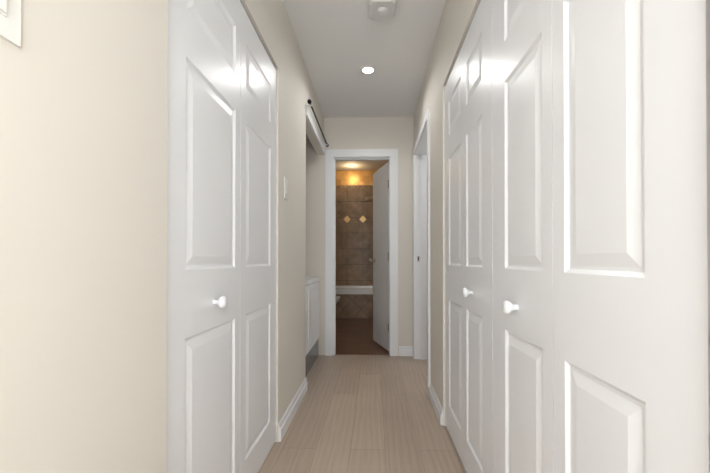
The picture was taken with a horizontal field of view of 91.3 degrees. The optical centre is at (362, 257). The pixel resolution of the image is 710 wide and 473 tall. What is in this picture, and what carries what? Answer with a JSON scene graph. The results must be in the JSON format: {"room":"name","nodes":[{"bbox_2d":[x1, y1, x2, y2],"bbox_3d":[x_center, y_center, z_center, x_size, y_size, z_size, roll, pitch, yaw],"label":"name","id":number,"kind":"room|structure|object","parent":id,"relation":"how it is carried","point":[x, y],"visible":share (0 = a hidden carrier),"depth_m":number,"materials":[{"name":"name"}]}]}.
{"room":"home hallway","nodes":[
{"label":"home hallway","id":0,"kind":"room"},
{"bbox_2d":[0,0,323,472],"bbox_3d":[-0.548,-0.252,1.021,0.090,2.550,5.410,0,0,2],"label":"wall","id":1,"kind":"structure","parent":0,"point":[83,213],"depth_m":0.67,"materials":[{"name":"white paint"}]},
{"bbox_2d":[0,0,20,46],"bbox_3d":[-0.514,-0.383,0.480,0.012,0.132,0.082,0,0,2],"label":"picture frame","id":2,"kind":"object","parent":1,"relation":"attached to","point":[10,21],"visible":1,"depth_m":0.51,"materials":[{"name":"white plastic"}]},
{"bbox_2d":[166,0,275,472],"bbox_3d":[-0.498,-0.019,1.420,0.076,2.065,1.037,0,0,2],"label":"bifold door","id":3,"kind":"structure","parent":1,"relation":"in","point":[221,292],"depth_m":1.23,"materials":[{"name":"white paint"}]},
{"bbox_2d":[240,1,275,69],"bbox_3d":[-0.524,-1.054,1.428,0.034,0.019,1.043,0,0,2],"label":"trim","id":4,"kind":"structure","parent":1,"relation":"attached to","point":[257,34],"depth_m":1.64,"materials":[{"name":"grey"}]},
{"bbox_2d":[284,177,287,199],"bbox_3d":[-0.464,-0.420,2.105,0.012,0.125,0.075,0,0,2],"label":"light switch","id":5,"kind":"object","parent":1,"relation":"attached to","point":[285,188],"visible":0.88,"depth_m":2.09,"materials":[{"name":"white plastic"}]},
{"bbox_2d":[278,377,307,441],"bbox_3d":[-0.454,0.982,2.327,0.016,0.100,0.775,0,0,2],"label":"baseboard","id":6,"kind":"structure","parent":1,"relation":"attached to","point":[288,415],"depth_m":2.21,"materials":[{"name":"white paint"}]},
{"bbox_2d":[305,105,324,153],"bbox_3d":[-0.428,-1.153,3.204,0.014,0.075,0.990,0,0,2],"label":"trim strip","id":7,"kind":"object","parent":1,"relation":"attached to","point":[313,126],"visible":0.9,"depth_m":3.05,"materials":[{"name":"white paint"}]},
{"bbox_2d":[307,99,328,148],"bbox_3d":[-0.401,-1.188,3.174,0.043,0.067,1.042,0,0,2],"label":"curtain rod","id":8,"kind":"object","parent":7,"relation":"attached to","point":[309,101],"visible":1,"depth_m":2.99,"materials":[{"name":"black metal"}]},
{"bbox_2d":[336,170,376,285],"bbox_3d":[-0.271,-0.327,6.859,1.600,2.780,0.104,0,0,2],"label":"wall","id":9,"kind":"structure","parent":0,"point":[354,236],"depth_m":6.81,"materials":[{"name":"tile"}]},
{"bbox_2d":[306,117,413,355],"bbox_3d":[0.482,-0.233,3.745,3.300,2.550,0.100,0,0,2],"label":"wall","id":10,"kind":"structure","parent":0,"point":[369,133],"depth_m":3.71,"materials":[{"name":"white paint"}]},
{"bbox_2d":[325,149,397,355],"bbox_3d":[-0.013,-0.059,3.753,0.774,2.202,0.123,0,0,2],"label":"door frame","id":11,"kind":"structure","parent":10,"relation":"attached to","point":[332,156],"depth_m":3.70,"materials":[{"name":"white paint"}]},
{"bbox_2d":[369,162,388,350],"bbox_3d":[0.197,-0.014,4.097,0.258,2.092,0.571,0,0,2],"label":"bathroom door","id":12,"kind":"structure","parent":10,"relation":"in","point":[380,260],"depth_m":4.06,"materials":[{"name":"white paint"}]},
{"bbox_2d":[258,318,465,472],"bbox_3d":[0.390,1.058,2.528,3.450,0.050,8.700,0,0,2],"label":"floor","id":13,"kind":"structure","parent":0,"point":[365,413],"depth_m":2.20,"materials":[{"name":"brown wood"}]},
{"bbox_2d":[306,277,319,375],"bbox_3d":[-0.782,0.613,3.338,0.637,0.852,0.748,0,0,2],"label":"washer","id":14,"kind":"object","parent":13,"relation":"on","point":[312,310],"visible":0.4,"depth_m":3.27,"materials":[{"name":"white"}]},
{"bbox_2d":[336,285,372,317],"bbox_3d":[-0.284,0.800,6.428,1.592,0.520,0.742,0,0,2],"label":"bathtub","id":15,"kind":"object","parent":13,"relation":"on","point":[355,301],"visible":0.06,"depth_m":6.06,"materials":[{"name":"white ceramic"}]},
{"bbox_2d":[336,161,388,170],"bbox_3d":[-0.317,-1.752,5.376,1.800,0.050,3.090,0,0,2],"label":"ceiling","id":16,"kind":"structure","parent":0,"point":[356,165],"depth_m":6.46,"materials":[{"name":"white paint"}]},
{"bbox_2d":[283,0,445,117],"bbox_3d":[0.341,-1.552,1.002,3.450,0.050,5.610,0,0,2],"label":"ceiling","id":17,"kind":"structure","parent":0,"point":[341,43],"depth_m":2.55,"materials":[{"name":"white paint"}]},
{"bbox_2d":[361,66,374,73],"bbox_3d":[0.040,-1.512,2.797,0.120,0.005,0.120,0,0,2],"label":"recessed light","id":18,"kind":"object","parent":17,"relation":"in","point":[367,69],"visible":1,"depth_m":2.79,"materials":[{"name":"white paint"}]},
{"bbox_2d":[369,0,395,18],"bbox_3d":[0.117,-1.497,2.074,0.156,0.046,0.156,0,0,2],"label":"smoke detector","id":19,"kind":"object","parent":17,"relation":"attached to","point":[381,9],"visible":1,"depth_m":2.06,"materials":[{"name":"white plastic"}]},
{"bbox_2d":[414,0,480,425],"bbox_3d":[0.503,-0.252,1.038,0.090,2.550,5.510,0,0,2],"label":"wall","id":20,"kind":"structure","parent":0,"point":[457,17],"depth_m":2.25,"materials":[{"name":"white paint"}]},
{"bbox_2d":[413,107,430,392],"bbox_3d":[0.577,-0.049,3.120,0.141,2.173,1.026,0,0,2],"label":"door frame","id":21,"kind":"structure","parent":20,"relation":"attached to","point":[421,249],"depth_m":3.55,"materials":[{"name":"white paint"}]},
{"bbox_2d":[428,382,442,425],"bbox_3d":[0.491,0.982,2.365,0.016,0.100,0.470,0,0,2],"label":"baseboard","id":22,"kind":"structure","parent":20,"relation":"attached to","point":[438,409],"depth_m":2.30,"materials":[{"name":"white paint"}]},
{"bbox_2d":[445,0,492,472],"bbox_3d":[0.485,-0.017,1.704,0.076,2.065,0.848,0,0,2],"label":"bifold door","id":23,"kind":"structure","parent":20,"relation":"in","point":[468,281],"depth_m":1.57,"materials":[{"name":"white paint"}]},
{"bbox_2d":[492,0,709,472],"bbox_3d":[0.459,-0.023,0.866,0.076,2.065,0.822,0,0,2],"label":"bifold door","id":24,"kind":"structure","parent":20,"relation":"in","point":[601,214],"depth_m":0.67,"materials":[{"name":"white paint"}]},
{"bbox_3d":[-0.317,-0.337,5.366,1.800,2.780,3.090,0,0,2],"label":"wall","id":25,"kind":"structure","parent":0,"visible":0},
{"bbox_2d":[361,197,372,201],"bbox_3d":[0.239,-1.108,6.400,0.552,0.126,0.204,0,0,2],"label":"shower","id":26,"kind":"object","parent":25,"relation":"attached to","point":[366,200],"visible":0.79,"depth_m":6.39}
]}

